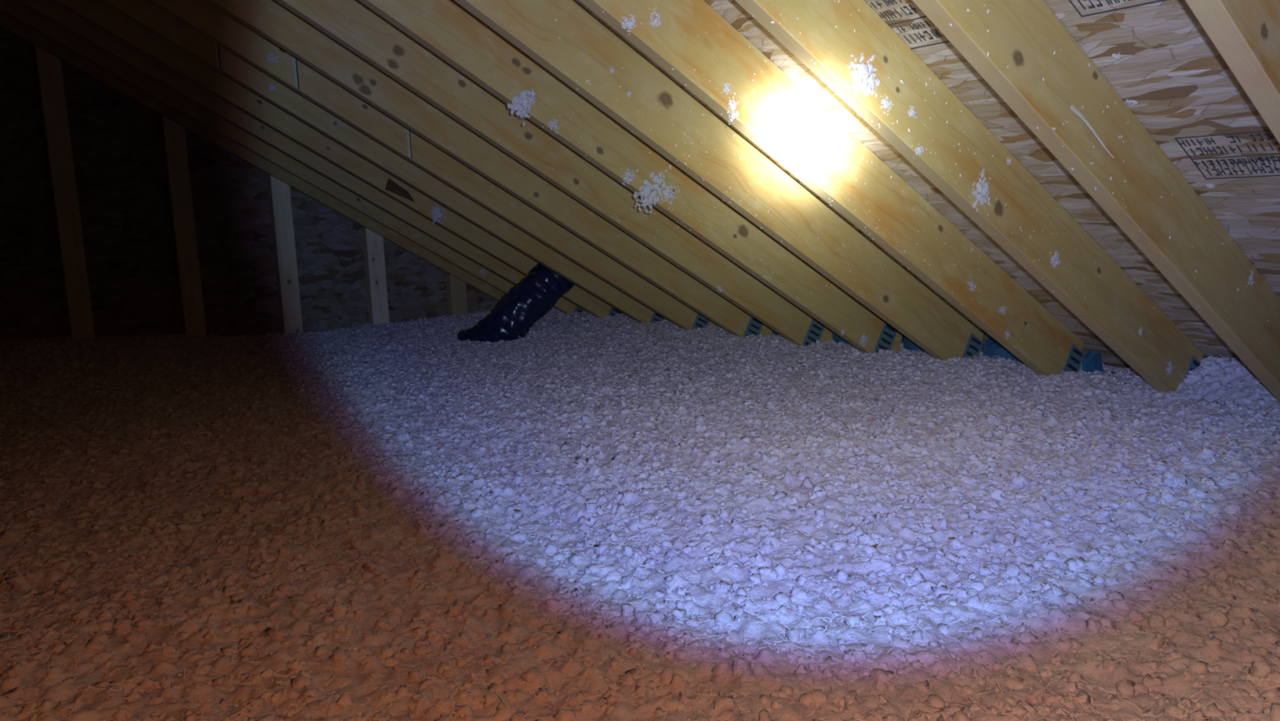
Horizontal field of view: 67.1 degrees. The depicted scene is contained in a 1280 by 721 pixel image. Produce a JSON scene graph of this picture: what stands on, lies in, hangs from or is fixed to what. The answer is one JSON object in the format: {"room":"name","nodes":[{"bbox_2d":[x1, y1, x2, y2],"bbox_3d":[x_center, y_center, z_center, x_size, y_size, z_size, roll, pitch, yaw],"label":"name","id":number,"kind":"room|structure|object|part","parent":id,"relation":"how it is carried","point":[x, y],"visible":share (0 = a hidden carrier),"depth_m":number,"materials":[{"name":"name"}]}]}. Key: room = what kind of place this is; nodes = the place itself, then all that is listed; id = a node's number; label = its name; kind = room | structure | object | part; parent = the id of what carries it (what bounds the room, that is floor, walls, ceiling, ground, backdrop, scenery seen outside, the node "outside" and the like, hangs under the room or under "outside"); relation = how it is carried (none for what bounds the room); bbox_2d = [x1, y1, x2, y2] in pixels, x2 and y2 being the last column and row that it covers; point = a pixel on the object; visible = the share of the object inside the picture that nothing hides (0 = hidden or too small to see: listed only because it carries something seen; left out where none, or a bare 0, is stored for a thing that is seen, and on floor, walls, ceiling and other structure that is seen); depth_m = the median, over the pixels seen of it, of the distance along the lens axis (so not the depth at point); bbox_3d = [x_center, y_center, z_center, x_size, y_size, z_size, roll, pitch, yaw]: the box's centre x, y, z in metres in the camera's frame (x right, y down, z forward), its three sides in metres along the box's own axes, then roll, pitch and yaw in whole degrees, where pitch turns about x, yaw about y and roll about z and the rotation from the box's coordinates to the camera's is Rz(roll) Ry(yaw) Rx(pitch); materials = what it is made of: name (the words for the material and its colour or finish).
{"room":"attic","nodes":[
{"label":"attic","id":0,"kind":"room"},
{"bbox_2d":[0,26,498,342],"bbox_3d":[-4.739,-1.162,3.661,10.800,3.379,0.015,-8,11,-34],"label":"wall","id":1,"kind":"structure","parent":0,"point":[117,140],"depth_m":5.17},
{"bbox_2d":[573,0,1279,367],"bbox_3d":[-2.367,-0.788,0.266,10.900,3.289,8.500,-8,11,-34],"label":"ceiling","id":2,"kind":"structure","parent":0,"point":[1193,106],"depth_m":2.20,"materials":[{"name":"beige wood"}]},
{"bbox_2d":[0,11,505,301],"bbox_3d":[-2.626,-1.485,4.997,4.995,3.195,0.045,-8,11,-34],"label":"rafter","id":3,"kind":"object","parent":2,"relation":"attached to","point":[8,23],"visible":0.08,"depth_m":5.28,"materials":[{"name":"brown wood"}]},
{"bbox_2d":[0,0,515,293],"bbox_3d":[-2.576,-1.509,4.880,4.952,3.133,0.046,-8,11,-34],"label":"rafter","id":4,"kind":"object","parent":2,"relation":"attached to","point":[14,9],"visible":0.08,"depth_m":5.18,"materials":[{"name":"brown wood"}]},
{"bbox_2d":[479,267,487,276],"bbox_3d":[-0.987,-0.560,6.082,0.063,0.064,0.006,-8,11,-34],"label":"tuft","id":5,"kind":"object","parent":4,"relation":"attached to","point":[484,269],"visible":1,"depth_m":6.08,"materials":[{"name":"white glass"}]},
{"bbox_2d":[15,0,586,314],"bbox_3d":[-2.342,-1.466,4.546,4.952,3.133,0.049,-8,11,-34],"label":"rafter","id":6,"kind":"object","parent":2,"relation":"attached to","point":[51,10],"visible":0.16,"depth_m":4.88,"materials":[{"name":"wood"}]},
{"bbox_3d":[-0.359,-0.334,6.053,0.090,0.150,0.002,30,-11,-34],"label":"slotted plate","id":7,"kind":"part","parent":6,"relation":"part of","materials":[{"name":"metal"}]},
{"bbox_2d":[52,0,625,318],"bbox_3d":[-2.122,-1.426,4.232,4.952,3.133,0.049,-8,11,-34],"label":"rafter","id":8,"kind":"object","parent":2,"relation":"attached to","point":[96,12],"visible":0.34,"depth_m":4.60,"materials":[{"name":"wood"}]},
{"bbox_2d":[430,200,447,223],"bbox_3d":[-1.054,-0.771,5.032,0.099,0.126,0.009,-8,11,-35],"label":"tuft","id":9,"kind":"object","parent":8,"relation":"attached to","point":[441,211],"visible":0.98,"depth_m":5.03,"materials":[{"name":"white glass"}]},
{"bbox_3d":[-0.139,-0.294,5.738,0.090,0.150,0.002,30,-11,-34],"label":"slotted plate","id":10,"kind":"part","parent":8,"relation":"part of","materials":[{"name":"metal"}]},
{"bbox_2d":[99,0,669,324],"bbox_3d":[-1.873,-1.381,3.877,4.952,3.133,0.049,-8,11,-34],"label":"rafter","id":11,"kind":"object","parent":2,"relation":"attached to","point":[143,12],"visible":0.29,"depth_m":4.35,"materials":[{"name":"wood"}]},
{"bbox_3d":[0.110,-0.249,5.384,0.090,0.150,0.002,30,-11,-34],"label":"slotted plate","id":12,"kind":"part","parent":11,"relation":"part of","materials":[{"name":"metal"}]},
{"bbox_2d":[146,0,717,329],"bbox_3d":[-1.655,-1.342,3.566,4.952,3.133,0.049,-8,11,-34],"label":"rafter","id":13,"kind":"object","parent":2,"relation":"attached to","point":[202,16],"visible":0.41,"depth_m":4.09,"materials":[{"name":"wood"}]},
{"bbox_2d":[266,53,278,64],"bbox_3d":[-1.419,-1.163,3.724,0.054,0.042,0.006,-8,11,-34],"label":"tuft","id":14,"kind":"object","parent":13,"relation":"attached to","point":[269,55],"visible":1,"depth_m":3.72,"materials":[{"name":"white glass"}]},
{"bbox_3d":[0.328,-0.209,5.073,0.090,0.150,0.002,30,-11,-34],"label":"slotted plate","id":15,"kind":"part","parent":13,"relation":"part of","materials":[{"name":"metal"}]},
{"bbox_2d":[205,0,772,337],"bbox_3d":[-1.419,-1.299,3.230,4.952,3.133,0.049,-8,11,-34],"label":"rafter","id":16,"kind":"object","parent":2,"relation":"attached to","point":[269,19],"visible":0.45,"depth_m":3.80,"materials":[{"name":"wood"}]},
{"bbox_3d":[0.564,-0.166,4.736,0.090,0.150,0.002,30,-11,-34],"label":"slotted plate","id":17,"kind":"part","parent":16,"relation":"part of","materials":[{"name":"metal"}]},
{"bbox_2d":[457,262,574,342],"bbox_3d":[-0.609,-0.292,5.215,0.767,0.656,0.334,-4,9,-13],"label":"flexible duct","id":18,"kind":"object","parent":2,"relation":"attached to","point":[526,302],"visible":0.53,"depth_m":5.09,"materials":[{"name":"black plastic"}]},
{"bbox_2d":[275,0,832,346],"bbox_3d":[-1.186,-1.257,2.897,4.952,3.133,0.049,-8,11,-34],"label":"rafter","id":19,"kind":"object","parent":2,"relation":"attached to","point":[393,51],"visible":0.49,"depth_m":3.52,"materials":[{"name":"wood"}]},
{"bbox_3d":[0.797,-0.124,4.403,0.090,0.150,0.002,30,-11,-34],"label":"slotted plate","id":20,"kind":"part","parent":19,"relation":"part of","materials":[{"name":"metal"}]},
{"bbox_2d":[358,0,902,353],"bbox_3d":[-0.957,-1.218,2.552,4.932,3.121,0.049,-8,11,-34],"label":"rafter","id":21,"kind":"object","parent":2,"relation":"attached to","point":[450,31],"visible":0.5,"depth_m":3.22,"materials":[{"name":"wood"}]},
{"bbox_2d":[506,88,537,125],"bbox_3d":[-0.363,-0.792,2.990,0.106,0.128,0.010,-8,10,-33],"label":"tuft","id":22,"kind":"object","parent":21,"relation":"attached to","point":[526,104],"visible":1,"depth_m":2.99,"materials":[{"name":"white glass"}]},
{"bbox_2d":[547,118,559,133],"bbox_3d":[-0.273,-0.744,3.061,0.044,0.046,0.006,-8,11,-34],"label":"tuft","id":23,"kind":"object","parent":21,"relation":"attached to","point":[555,122],"visible":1,"depth_m":3.06,"materials":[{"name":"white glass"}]},
{"bbox_2d":[622,168,635,185],"bbox_3d":[-0.044,-0.615,3.238,0.072,0.058,0.006,-8,11,-35],"label":"tuft","id":24,"kind":"object","parent":21,"relation":"attached to","point":[628,173],"visible":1,"depth_m":3.24,"materials":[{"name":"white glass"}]},
{"bbox_2d":[634,164,671,213],"bbox_3d":[0.046,-0.586,3.302,0.168,0.166,0.012,-8,11,-35],"label":"tuft","id":25,"kind":"object","parent":21,"relation":"attached to","point":[646,188],"visible":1,"depth_m":3.30,"materials":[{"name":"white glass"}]},
{"bbox_2d":[660,185,679,202],"bbox_3d":[0.107,-0.581,3.348,0.087,0.069,0.007,-8,11,-35],"label":"tuft","id":26,"kind":"object","parent":21,"relation":"attached to","point":[668,187],"visible":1,"depth_m":3.34,"materials":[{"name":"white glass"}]},
{"bbox_2d":[859,333,868,346],"bbox_3d":[0.927,-0.085,3.986,0.059,0.054,0.007,-8,11,-34],"label":"tuft","id":27,"kind":"object","parent":21,"relation":"attached to","point":[864,335],"visible":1,"depth_m":3.98,"materials":[{"name":"white glass"}]},
{"bbox_3d":[1.035,-0.081,4.064,0.090,0.150,0.002,30,-11,-34],"label":"slotted plate","id":28,"kind":"part","parent":21,"relation":"part of","materials":[{"name":"metal"}]},
{"bbox_2d":[453,0,983,360],"bbox_3d":[-0.731,-1.178,2.230,4.932,3.121,0.049,-8,11,-34],"label":"rafter","id":29,"kind":"object","parent":2,"relation":"attached to","point":[586,51],"visible":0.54,"depth_m":2.96,"materials":[{"name":"wood"}]},
{"bbox_3d":[1.293,-0.022,3.768,0.090,0.150,0.002,30,-11,-34],"label":"slotted plate","id":30,"kind":"part","parent":29,"relation":"part of","materials":[{"name":"metal"}]},
{"bbox_2d":[772,329,779,335],"bbox_3d":[0.777,-0.035,4.681,0.056,0.330,0.359,-8,11,-34],"label":"ceiling vent","id":31,"kind":"object","parent":2,"relation":"in","point":[774,332],"visible":0.02,"depth_m":4.78,"materials":[{"name":"blue plastic"}]},
{"bbox_2d":[578,0,1084,376],"bbox_3d":[-0.491,-1.135,1.892,4.938,3.121,0.049,-8,11,-34],"label":"rafter","id":32,"kind":"object","parent":2,"relation":"attached to","point":[722,54],"visible":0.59,"depth_m":2.67,"materials":[{"name":"wood"}]},
{"bbox_2d":[621,13,641,34],"bbox_3d":[-0.018,-0.780,2.237,0.060,0.047,0.007,-8,11,-34],"label":"tuft","id":33,"kind":"object","parent":32,"relation":"attached to","point":[630,24],"visible":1,"depth_m":2.24,"materials":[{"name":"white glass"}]},
{"bbox_2d":[649,8,662,26],"bbox_3d":[0.036,-0.810,2.273,0.045,0.051,0.006,-8,11,-34],"label":"tuft","id":34,"kind":"object","parent":32,"relation":"attached to","point":[657,21],"visible":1,"depth_m":2.27,"materials":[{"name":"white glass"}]},
{"bbox_2d":[720,82,731,94],"bbox_3d":[0.217,-0.680,2.416,0.035,0.031,0.005,-8,11,-34],"label":"tuft","id":35,"kind":"object","parent":32,"relation":"attached to","point":[727,88],"visible":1,"depth_m":2.42,"materials":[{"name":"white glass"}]},
{"bbox_2d":[727,96,739,124],"bbox_3d":[0.232,-0.631,2.433,0.048,0.071,0.006,-8,11,-34],"label":"tuft","id":36,"kind":"object","parent":32,"relation":"attached to","point":[733,100],"visible":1,"depth_m":2.43,"materials":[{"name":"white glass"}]},
{"bbox_2d":[346,0,1268,346],"bbox_3d":[0.237,-0.584,2.994,2.221,1.419,2.446,-8,11,-34],"label":"wool flecks","id":37,"kind":"object","parent":32,"relation":"attached to","point":[968,10],"visible":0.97,"depth_m":2.58,"materials":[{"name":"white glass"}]},
{"bbox_2d":[967,275,976,291],"bbox_3d":[1.053,-0.244,3.057,0.052,0.054,0.006,-8,11,-34],"label":"tuft","id":38,"kind":"object","parent":32,"relation":"attached to","point":[973,286],"visible":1,"depth_m":3.06,"materials":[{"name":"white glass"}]},
{"bbox_2d":[997,305,1005,315],"bbox_3d":[1.190,-0.165,3.164,0.049,0.036,0.005,-8,11,-34],"label":"tuft","id":39,"kind":"object","parent":32,"relation":"attached to","point":[1003,310],"visible":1,"depth_m":3.17,"materials":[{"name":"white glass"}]},
{"bbox_3d":[1.538,0.025,3.434,0.090,0.150,0.002,30,-11,-34],"label":"slotted plate","id":40,"kind":"part","parent":32,"relation":"part of","materials":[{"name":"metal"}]},
{"bbox_2d":[832,331,851,344],"bbox_3d":[1.013,0.008,4.345,0.056,0.331,0.366,-8,11,-34],"label":"ceiling vent","id":41,"kind":"object","parent":2,"relation":"in","point":[836,337],"visible":0.02,"depth_m":4.43,"materials":[{"name":"blue plastic"}]},
{"bbox_2d":[903,335,925,351],"bbox_3d":[1.244,0.050,4.015,0.056,0.330,0.345,-8,11,-34],"label":"ceiling vent","id":42,"kind":"object","parent":2,"relation":"in","point":[908,344],"visible":0.02,"depth_m":4.09,"materials":[{"name":"blue plastic"}]},
{"bbox_2d":[734,0,1203,391],"bbox_3d":[-0.257,-1.092,1.556,4.935,3.121,0.049,-8,11,-34],"label":"rafter","id":43,"kind":"object","parent":2,"relation":"attached to","point":[1109,292],"visible":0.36,"depth_m":2.37,"materials":[{"name":"wood"}]},
{"bbox_2d":[848,53,879,97],"bbox_3d":[0.492,-0.625,2.110,0.103,0.094,0.007,-8,11,-34],"label":"tuft","id":44,"kind":"object","parent":43,"relation":"attached to","point":[862,70],"visible":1,"depth_m":2.11,"materials":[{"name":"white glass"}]},
{"bbox_2d":[880,93,893,111],"bbox_3d":[0.555,-0.576,2.161,0.044,0.041,0.006,-8,11,-34],"label":"tuft","id":45,"kind":"object","parent":43,"relation":"attached to","point":[886,103],"visible":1,"depth_m":2.16,"materials":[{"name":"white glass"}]},
{"bbox_2d":[908,106,917,118],"bbox_3d":[0.628,-0.570,2.213,0.033,0.029,0.005,-8,11,-34],"label":"tuft","id":46,"kind":"object","parent":43,"relation":"attached to","point":[913,113],"visible":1,"depth_m":2.21,"materials":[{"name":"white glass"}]},
{"bbox_2d":[915,143,924,157],"bbox_3d":[0.649,-0.486,2.239,0.038,0.036,0.005,-8,11,-34],"label":"tuft","id":47,"kind":"object","parent":43,"relation":"attached to","point":[920,148],"visible":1,"depth_m":2.24,"materials":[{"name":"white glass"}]},
{"bbox_2d":[969,168,993,212],"bbox_3d":[0.848,-0.421,2.385,0.103,0.107,0.008,-8,10,-33],"label":"tuft","id":48,"kind":"object","parent":43,"relation":"attached to","point":[984,181],"visible":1,"depth_m":2.38,"materials":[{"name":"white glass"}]},
{"bbox_2d":[1050,251,1061,270],"bbox_3d":[1.121,-0.269,2.597,0.048,0.056,0.006,-8,11,-35],"label":"tuft","id":49,"kind":"object","parent":43,"relation":"attached to","point":[1055,256],"visible":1,"depth_m":2.60,"materials":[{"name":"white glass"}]},
{"bbox_2d":[1165,360,1172,375],"bbox_3d":[1.655,0.023,3.008,0.045,0.051,0.006,-8,11,-34],"label":"tuft","id":50,"kind":"object","parent":43,"relation":"attached to","point":[1171,365],"visible":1,"depth_m":3.01,"materials":[{"name":"white glass"}]},
{"bbox_3d":[1.770,0.067,3.097,0.090,0.150,0.002,30,-11,-34],"label":"slotted plate","id":51,"kind":"part","parent":43,"relation":"part of","materials":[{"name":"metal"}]},
{"bbox_2d":[982,337,1023,363],"bbox_3d":[1.476,0.092,3.684,0.056,0.331,0.367,-8,11,-34],"label":"ceiling vent","id":52,"kind":"object","parent":2,"relation":"in","point":[991,347],"visible":0.11,"depth_m":3.75,"materials":[{"name":"blue plastic"}]},
{"bbox_2d":[911,0,1279,402],"bbox_3d":[-0.051,-1.054,1.260,4.932,3.121,0.048,-8,11,-34],"label":"rafter","id":53,"kind":"object","parent":2,"relation":"attached to","point":[1024,36],"visible":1,"depth_m":2.06,"materials":[{"name":"brown wood"}]},
{"bbox_2d":[1247,270,1253,285],"bbox_3d":[1.567,-0.209,2.471,0.033,0.046,0.005,-8,11,-34],"label":"tuft","id":54,"kind":"object","parent":53,"relation":"attached to","point":[1251,277],"visible":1,"depth_m":2.47,"materials":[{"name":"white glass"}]},
{"bbox_2d":[1082,350,1138,375],"bbox_3d":[1.712,0.140,3.348,0.056,0.319,0.361,-8,11,-34],"label":"ceiling vent","id":55,"kind":"object","parent":2,"relation":"in","point":[1091,362],"visible":0.17,"depth_m":3.44,"materials":[{"name":"blue plastic"}]},
{"bbox_2d":[1112,53,1120,58],"bbox_3d":[0.953,-0.609,1.928,0.015,0.010,0.021,-6,10,-25],"label":"tuft","id":56,"kind":"object","parent":2,"relation":"attached to","point":[1113,55],"visible":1,"depth_m":1.93,"materials":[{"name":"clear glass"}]},
{"bbox_2d":[1124,98,1142,105],"bbox_3d":[1.044,-0.547,2.048,0.021,0.016,0.037,-8,10,-32],"label":"tuft","id":57,"kind":"object","parent":2,"relation":"hanging from","point":[1127,101],"visible":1,"depth_m":2.05,"materials":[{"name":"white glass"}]},
{"bbox_2d":[1206,183,1214,188],"bbox_3d":[1.314,-0.401,2.222,0.016,0.012,0.022,-7,10,-31],"label":"tuft","id":58,"kind":"object","parent":2,"relation":"attached to","point":[1210,186],"visible":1,"depth_m":2.22,"materials":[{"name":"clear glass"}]},
{"bbox_2d":[1184,0,1279,143],"bbox_3d":[0.186,-1.011,0.921,4.932,3.121,0.046,-8,11,-34],"label":"rafter","id":59,"kind":"object","parent":2,"relation":"attached to","point":[1246,33],"visible":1,"depth_m":1.51,"materials":[{"name":"beige wood"}]},
{"bbox_3d":[-2.398,0.961,0.498,11.400,0.030,8.550,-8,11,-34],"label":"floor","id":60,"kind":"structure","parent":0,"visible":0},
{"bbox_2d":[33,45,95,338],"bbox_3d":[-2.920,-0.659,4.939,0.104,1.822,0.080,-8,11,-34],"label":"stud","id":61,"kind":"object","parent":60,"relation":"on","point":[49,68],"visible":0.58,"depth_m":4.88,"materials":[{"name":"brown wood"}]},
{"bbox_2d":[160,115,206,336],"bbox_3d":[-2.474,-0.563,5.264,0.104,1.499,0.080,-8,11,-34],"label":"stud","id":62,"kind":"object","parent":60,"relation":"on","point":[173,135],"visible":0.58,"depth_m":5.21,"materials":[{"name":"brown wood"}]},
{"bbox_2d":[266,174,302,333],"bbox_3d":[-2.040,-0.469,5.580,0.104,1.186,0.080,-8,11,-34],"label":"stud","id":63,"kind":"object","parent":60,"relation":"on","point":[279,192],"visible":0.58,"depth_m":5.53,"materials":[{"name":"beige wood"}]},
{"bbox_2d":[361,227,389,324],"bbox_3d":[-1.605,-0.375,5.897,0.104,0.871,0.080,-8,11,-34],"label":"stud","id":64,"kind":"object","parent":60,"relation":"on","point":[372,242],"visible":0.58,"depth_m":5.84,"materials":[{"name":"beige wood"}]},
{"bbox_2d":[445,274,467,315],"bbox_3d":[-1.171,-0.281,6.213,0.104,0.557,0.080,-8,11,-34],"label":"stud","id":65,"kind":"object","parent":60,"relation":"on","point":[456,294],"visible":0.42,"depth_m":6.16,"materials":[{"name":"beige wood"}]},
{"bbox_2d":[0,306,1279,720],"bbox_3d":[-0.470,0.213,2.948,4.884,0.296,6.299,-8,11,-34],"label":"insulation","id":66,"kind":"object","parent":60,"relation":"on","point":[583,516],"visible":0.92,"depth_m":1.93,"materials":[{"name":"white glass"}]}
]}

